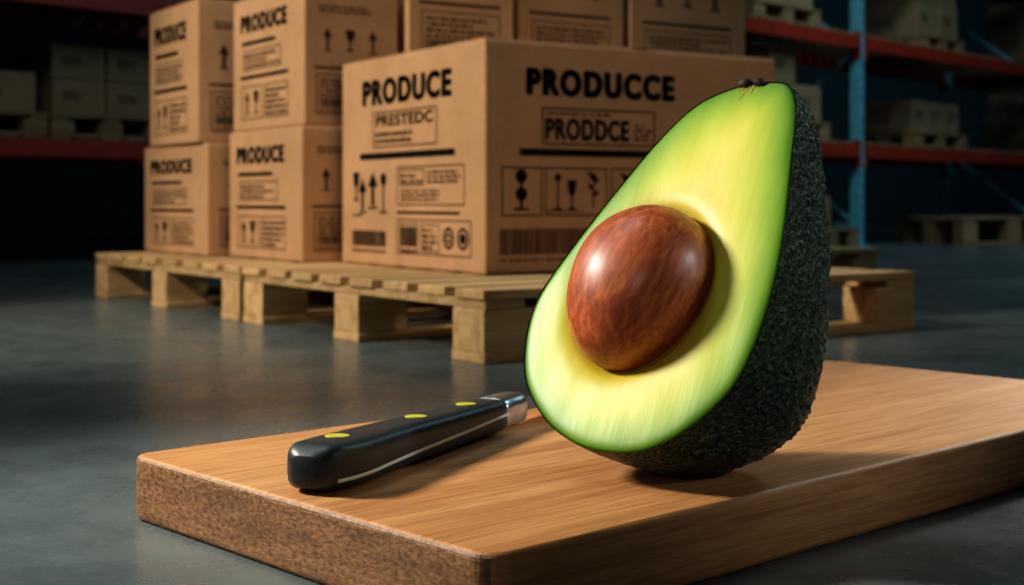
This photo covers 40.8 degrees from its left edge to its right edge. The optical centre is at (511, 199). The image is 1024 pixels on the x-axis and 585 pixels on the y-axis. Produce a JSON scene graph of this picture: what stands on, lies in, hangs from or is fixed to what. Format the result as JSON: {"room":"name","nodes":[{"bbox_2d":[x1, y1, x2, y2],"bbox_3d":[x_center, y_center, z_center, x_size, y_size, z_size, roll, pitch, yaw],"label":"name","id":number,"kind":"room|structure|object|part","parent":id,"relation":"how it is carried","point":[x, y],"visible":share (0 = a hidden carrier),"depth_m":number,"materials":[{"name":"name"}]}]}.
{"room":"warehouse","nodes":[
{"label":"warehouse","id":0,"kind":"room"},
{"bbox_2d":[0,223,1023,584],"bbox_3d":[2.000,0.395,7.500,22.400,0.150,23.400,0,0,0],"label":"floor","id":1,"kind":"structure","parent":0,"point":[90,384],"depth_m":2.30,"materials":[{"name":"concrete"}]},
{"bbox_2d":[0,0,241,163],"bbox_3d":[-2.647,-1.280,6.917,0.960,3.200,8.220,0,0,43],"label":"rack","id":2,"kind":"object","parent":1,"relation":"on","point":[14,147],"visible":0.06,"depth_m":7.07,"materials":[{"name":"red metal"}]},
{"bbox_2d":[0,110,47,134],"bbox_3d":[-2.880,-0.379,6.740,0.600,0.121,0.991,0,0,43],"label":"wooden pallet","id":3,"kind":"object","parent":2,"relation":"on","point":[18,122],"visible":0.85,"depth_m":6.85,"materials":[{"name":"brown wood"}]},
{"bbox_2d":[0,70,35,111],"bbox_3d":[-2.723,-0.540,6.902,0.501,0.201,0.451,0,0,43],"label":"cardboard box","id":4,"kind":"object","parent":3,"relation":"on","point":[17,88],"visible":0.96,"depth_m":6.83,"materials":[{"name":"brown cardboard"}]},
{"bbox_2d":[46,113,149,138],"bbox_3d":[-2.264,-0.379,7.327,0.500,0.121,0.691,0,0,43],"label":"wooden pallet","id":5,"kind":"object","parent":2,"relation":"on","point":[58,123],"visible":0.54,"depth_m":7.16,"materials":[{"name":"brown wood"}]},
{"bbox_2d":[36,78,104,114],"bbox_3d":[-2.372,-0.530,7.212,0.401,0.181,0.301,0,0,43],"label":"cardboard box","id":6,"kind":"object","parent":5,"relation":"on","point":[53,95],"visible":0.56,"depth_m":7.06,"materials":[{"name":"brown cardboard"}]},
{"bbox_2d":[14,42,104,80],"bbox_3d":[-2.376,-0.711,7.213,0.401,0.181,0.301,0,0,43],"label":"cardboard box","id":7,"kind":"object","parent":6,"relation":"on","point":[52,59],"visible":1,"depth_m":7.08,"materials":[{"name":"brown cardboard"}]},
{"bbox_2d":[105,82,149,117],"bbox_3d":[-2.163,-0.530,7.443,0.401,0.181,0.301,0,0,43],"label":"cardboard box","id":8,"kind":"object","parent":5,"relation":"on","point":[121,99],"visible":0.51,"depth_m":7.29,"materials":[{"name":"brown cardboard"}]},
{"bbox_2d":[105,47,149,84],"bbox_3d":[-2.162,-0.711,7.439,0.401,0.181,0.301,0,0,43],"label":"cardboard box","id":9,"kind":"object","parent":8,"relation":"on","point":[122,65],"visible":0.45,"depth_m":7.28,"materials":[{"name":"brown cardboard"}]},
{"bbox_2d":[95,251,535,320],"bbox_3d":[-0.530,0.247,4.471,1.287,0.146,1.175,0,0,-35],"label":"wooden pallet","id":10,"kind":"object","parent":1,"relation":"on","point":[179,280],"visible":0.41,"depth_m":4.10,"materials":[{"name":"brown wood"}]},
{"bbox_2d":[145,143,229,255],"bbox_3d":[-0.955,-0.003,4.590,0.361,0.353,0.551,0,0,-35],"label":"cardboard box","id":11,"kind":"object","parent":10,"relation":"on","point":[187,186],"visible":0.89,"depth_m":4.38,"materials":[{"name":"brown cardboard"}]},
{"bbox_2d":[151,158,192,211],"bbox_3d":[-1.116,-0.047,4.505,0.001,0.171,0.374,0,0,-35],"label":"print","id":12,"kind":"object","parent":11,"relation":"attached to","point":[153,164],"depth_m":4.50},
{"bbox_2d":[150,0,236,146],"bbox_3d":[-0.953,-0.405,4.564,0.361,0.451,0.441,0,0,-34],"label":"cardboard box","id":13,"kind":"object","parent":11,"relation":"on","point":[192,42],"visible":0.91,"depth_m":4.34,"materials":[{"name":"brown cardboard"}]},
{"bbox_2d":[155,21,186,93],"bbox_3d":[-1.113,-0.462,4.479,0.001,0.218,0.299,0,0,-34],"label":"print","id":14,"kind":"object","parent":13,"relation":"attached to","point":[183,23],"depth_m":4.48},
{"bbox_2d":[230,125,342,261],"bbox_3d":[-0.602,-0.018,4.128,0.311,0.384,0.531,0,0,-33],"label":"cardboard box","id":15,"kind":"object","parent":10,"relation":"on","point":[286,183],"visible":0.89,"depth_m":3.90,"materials":[{"name":"brown cardboard"}]},
{"bbox_2d":[237,144,284,208],"bbox_3d":[-0.744,-0.067,4.060,0.001,0.186,0.360,0,0,-33],"label":"print","id":16,"kind":"object","parent":15,"relation":"attached to","point":[281,146],"depth_m":4.07},
{"bbox_2d":[234,0,396,131],"bbox_3d":[-0.597,-0.411,4.126,0.301,0.401,0.506,0,0,-34],"label":"cardboard box","id":17,"kind":"object","parent":15,"relation":"on","point":[290,56],"visible":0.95,"depth_m":3.94,"materials":[{"name":"brown cardboard"}]},
{"bbox_2d":[241,5,287,80],"bbox_3d":[-0.733,-0.462,4.059,0.001,0.194,0.343,0,0,-34],"label":"print","id":18,"kind":"object","parent":17,"relation":"attached to","point":[284,7],"depth_m":4.07},
{"bbox_3d":[-0.263,-0.102,4.273,0.361,0.551,0.421,0,0,-32],"label":"cardboard box","id":19,"kind":"object","parent":10,"relation":"on","visible":0},
{"bbox_2d":[397,0,512,53],"bbox_3d":[-0.256,-0.628,4.266,0.366,0.501,0.401,0,0,-32],"label":"cardboard box","id":20,"kind":"object","parent":19,"relation":"on","point":[421,24],"visible":0.43,"depth_m":4.07,"materials":[{"name":"brown cardboard"}]},
{"bbox_2d":[242,264,914,364],"bbox_3d":[0.144,0.247,3.500,1.285,0.146,1.140,0,0,-35],"label":"wooden pallet","id":21,"kind":"object","parent":1,"relation":"on","point":[490,312],"visible":0.53,"depth_m":3.17,"materials":[{"name":"brown wood"}]},
{"bbox_2d":[343,37,773,273],"bbox_3d":[0.115,-0.103,3.768,0.913,0.554,0.769,0,0,-33],"label":"cardboard box","id":22,"kind":"object","parent":21,"relation":"on","point":[486,155],"visible":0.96,"depth_m":3.37,"materials":[{"name":"brown cardboard"}]},
{"bbox_2d":[352,68,467,249],"bbox_3d":[-0.271,-0.101,3.525,0.001,0.442,0.626,0,0,-33],"label":"print","id":23,"kind":"object","parent":22,"relation":"attached to","point":[375,83],"depth_m":3.53},
{"bbox_2d":[514,67,674,209],"bbox_3d":[0.209,-0.146,3.372,0.487,0.340,0.001,0,0,-33],"label":"print","id":24,"kind":"object","parent":22,"relation":"attached to","point":[521,175],"depth_m":3.35},
{"bbox_2d":[137,360,1023,584],"bbox_3d":[0.243,0.287,1.595,1.210,0.064,0.545,0,0,-43],"label":"cutting board","id":25,"kind":"object","parent":1,"relation":"on","point":[878,446],"visible":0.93,"depth_m":1.25,"materials":[{"name":"brown wood"}]},
{"bbox_2d":[287,392,536,490],"bbox_3d":[-0.029,0.233,1.507,0.065,0.043,0.702,0,0,25],"label":"kitchen knife","id":26,"kind":"object","parent":25,"relation":"on","point":[345,458],"visible":0.99,"depth_m":1.29,"materials":[{"name":"black plastic"},{"name":"steel"},{"name":"brass"}]},
{"bbox_3d":[0.064,0.237,1.694,0.045,0.003,0.284,0,0,25],"label":"blade","id":27,"kind":"part","parent":26,"relation":"part of","materials":[{"name":"metal"}]},
{"bbox_2d":[524,77,831,475],"bbox_3d":[0.162,0.068,1.314,0.269,0.374,0.240,0,0,44],"label":"avocado half","id":28,"kind":"object","parent":25,"relation":"on","point":[684,331],"visible":1,"depth_m":1.24,"materials":[{"name":"green food"}]},
{"bbox_2d":[828,228,858,246],"bbox_3d":[1.669,0.247,8.650,0.800,0.146,0.626,0,0,43],"label":"wooden pallet","id":29,"kind":"object","parent":1,"relation":"on","point":[845,237],"visible":0.15,"depth_m":8.52,"materials":[{"name":"brown wood"}]},
{"bbox_2d":[826,196,830,228],"bbox_3d":[1.672,0.074,8.441,0.501,0.201,0.251,0,0,43],"label":"cardboard box","id":30,"kind":"object","parent":29,"relation":"on","point":[828,200],"visible":0.05,"depth_m":8.35,"materials":[{"name":"brown cardboard"}]},
{"bbox_2d":[829,246,877,288],"bbox_3d":[0.507,0.247,5.221,1.206,0.146,1.220,0,0,-35],"label":"wooden pallet","id":31,"kind":"object","parent":1,"relation":"on","point":[848,257],"visible":0.06,"depth_m":5.03,"materials":[{"name":"brown wood"}]},
{"bbox_3d":[0.075,-0.102,4.508,0.401,0.551,0.421,0,0,-32],"label":"cardboard box","id":32,"kind":"object","parent":31,"relation":"on","visible":0},
{"bbox_2d":[513,0,622,46],"bbox_3d":[0.077,-0.628,4.510,0.406,0.501,0.421,0,0,-32],"label":"cardboard box","id":33,"kind":"object","parent":32,"relation":"on","point":[585,22],"visible":0.31,"depth_m":4.33,"materials":[{"name":"brown cardboard"}]},
{"bbox_3d":[0.480,-0.102,4.766,0.501,0.551,0.421,0,0,-33],"label":"cardboard box","id":34,"kind":"object","parent":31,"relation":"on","visible":0},
{"bbox_2d":[623,0,744,56],"bbox_3d":[0.480,-0.628,4.766,0.501,0.501,0.421,0,0,-33],"label":"cardboard box","id":35,"kind":"object","parent":34,"relation":"on","point":[717,27],"visible":0.34,"depth_m":4.58,"materials":[{"name":"brown cardboard"}]},
{"bbox_2d":[745,0,1023,246],"bbox_3d":[3.186,-1.280,10.914,0.960,3.200,8.820,0,0,43],"label":"rack","id":36,"kind":"object","parent":1,"relation":"on","point":[858,53],"visible":0.48,"depth_m":10.17,"materials":[{"name":"red metal"}]},
{"bbox_2d":[745,0,821,25],"bbox_3d":[1.544,-1.199,9.057,0.650,0.121,0.811,0,0,43],"label":"wooden pallet","id":37,"kind":"object","parent":36,"relation":"on","point":[767,8],"visible":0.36,"depth_m":8.84,"materials":[{"name":"brown wood"}]},
{"bbox_2d":[783,0,812,8],"bbox_3d":[1.675,-1.390,9.185,0.551,0.261,0.361,0,0,43],"label":"cardboard box","id":38,"kind":"object","parent":37,"relation":"on","point":[803,3],"visible":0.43,"depth_m":9.02,"materials":[{"name":"brown cardboard"}]},
{"bbox_2d":[814,121,830,139],"bbox_3d":[1.672,-0.459,9.158,0.600,0.121,0.729,0,0,43],"label":"wooden pallet","id":39,"kind":"object","parent":36,"relation":"on","point":[823,130],"visible":0.05,"depth_m":9.16,"materials":[{"name":"brown wood"}]},
{"bbox_2d":[795,84,820,121],"bbox_3d":[1.782,-0.640,9.276,0.501,0.241,0.321,0,0,43],"label":"cardboard box","id":40,"kind":"object","parent":39,"relation":"on","point":[811,95],"visible":0.23,"depth_m":9.14,"materials":[{"name":"brown cardboard"}]},
{"bbox_3d":[1.560,-0.640,9.026,0.501,0.241,0.321,0,0,43],"label":"cardboard box","id":41,"kind":"object","parent":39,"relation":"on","visible":0},
{"bbox_2d":[745,43,794,82],"bbox_3d":[1.559,-0.881,9.027,0.501,0.241,0.321,0,0,43],"label":"cardboard box","id":42,"kind":"object","parent":41,"relation":"on","point":[783,56],"visible":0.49,"depth_m":8.84,"materials":[{"name":"brown cardboard"}]},
{"bbox_2d":[864,131,966,147],"bbox_3d":[3.134,-0.459,10.836,0.550,0.121,0.882,0,0,43],"label":"wooden pallet","id":43,"kind":"object","parent":36,"relation":"on","point":[920,138],"visible":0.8,"depth_m":10.58,"materials":[{"name":"brown wood"}]},
{"bbox_2d":[864,99,927,132],"bbox_3d":[2.947,-0.640,10.630,0.451,0.241,0.261,0,0,43],"label":"cardboard box","id":44,"kind":"object","parent":43,"relation":"on","point":[895,115],"visible":0.91,"depth_m":10.50,"materials":[{"name":"brown cardboard"}]},
{"bbox_2d":[928,101,942,132],"bbox_3d":[3.130,-0.640,10.834,0.451,0.241,0.261,0,0,43],"label":"cardboard box","id":45,"kind":"object","parent":43,"relation":"on","point":[935,109],"visible":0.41,"depth_m":10.68,"materials":[{"name":"brown cardboard"}]},
{"bbox_2d":[943,103,958,133],"bbox_3d":[3.316,-0.640,11.031,0.451,0.241,0.261,0,0,43],"label":"cardboard box","id":46,"kind":"object","parent":43,"relation":"on","point":[950,111],"visible":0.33,"depth_m":10.86,"materials":[{"name":"brown cardboard"}]},
{"bbox_2d":[883,34,964,51],"bbox_3d":[3.132,-1.199,10.870,0.600,0.121,0.731,0,0,43],"label":"wooden pallet","id":47,"kind":"object","parent":36,"relation":"on","point":[940,42],"visible":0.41,"depth_m":10.62,"materials":[{"name":"brown wood"}]},
{"bbox_2d":[864,0,935,36],"bbox_3d":[3.011,-1.390,10.749,0.501,0.261,0.321,0,0,43],"label":"cardboard box","id":48,"kind":"object","parent":47,"relation":"on","point":[909,17],"visible":0.88,"depth_m":10.60,"materials":[{"name":"brown cardboard"}]},
{"bbox_2d":[864,0,936,5],"bbox_3d":[3.017,-1.651,10.747,0.501,0.261,0.321,0,0,43],"label":"cardboard box","id":49,"kind":"object","parent":48,"relation":"on","point":[866,2],"visible":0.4,"depth_m":10.66,"materials":[{"name":"brown cardboard"}]},
{"bbox_2d":[936,5,956,39],"bbox_3d":[3.249,-1.390,10.984,0.501,0.261,0.321,0,0,43],"label":"cardboard box","id":50,"kind":"object","parent":47,"relation":"on","point":[946,17],"visible":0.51,"depth_m":10.79,"materials":[{"name":"brown cardboard"}]},
{"bbox_2d":[936,0,955,7],"bbox_3d":[3.239,-1.651,10.992,0.501,0.261,0.321,0,0,43],"label":"cardboard box","id":51,"kind":"object","parent":50,"relation":"on","point":[949,3],"visible":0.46,"depth_m":10.83,"materials":[{"name":"brown cardboard"}]},
{"bbox_3d":[4.917,-0.459,12.675,0.650,0.121,1.301,0,0,43],"label":"wooden pallet","id":52,"kind":"object","parent":36,"relation":"on","visible":0},
{"bbox_3d":[4.635,-0.645,12.370,0.551,0.251,0.401,0,0,43],"label":"cardboard box","id":53,"kind":"object","parent":52,"relation":"on","visible":0},
{"bbox_2d":[988,85,1023,114],"bbox_3d":[4.634,-0.896,12.369,0.551,0.251,0.401,0,0,43],"label":"cardboard box","id":54,"kind":"object","parent":53,"relation":"on","point":[998,96],"visible":0.77,"depth_m":12.30,"materials":[{"name":"brown cardboard"}]},
{"bbox_3d":[4.917,-1.199,12.674,0.650,0.121,1.303,0,0,43],"label":"wooden pallet","id":55,"kind":"object","parent":36,"relation":"on","visible":0},
{"bbox_2d":[988,30,1023,58],"bbox_3d":[4.631,-1.385,12.371,0.551,0.251,0.401,0,0,43],"label":"cardboard box","id":56,"kind":"object","parent":55,"relation":"on","point":[1010,43],"visible":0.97,"depth_m":12.29,"materials":[{"name":"brown cardboard"}]},
{"bbox_2d":[895,215,1023,244],"bbox_3d":[3.486,0.220,10.280,0.907,0.201,0.800,0,0,-20],"label":"wooden pallet","id":57,"kind":"object","parent":1,"relation":"on","point":[965,229],"visible":1,"depth_m":10.08,"materials":[{"name":"brown wood"}]},
{"bbox_2d":[0,0,1023,222],"bbox_3d":[2.000,-2.280,19.100,22.400,5.200,0.200,0,0,0],"label":"wall","id":58,"kind":"structure","parent":0,"point":[30,192],"depth_m":19.00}
]}

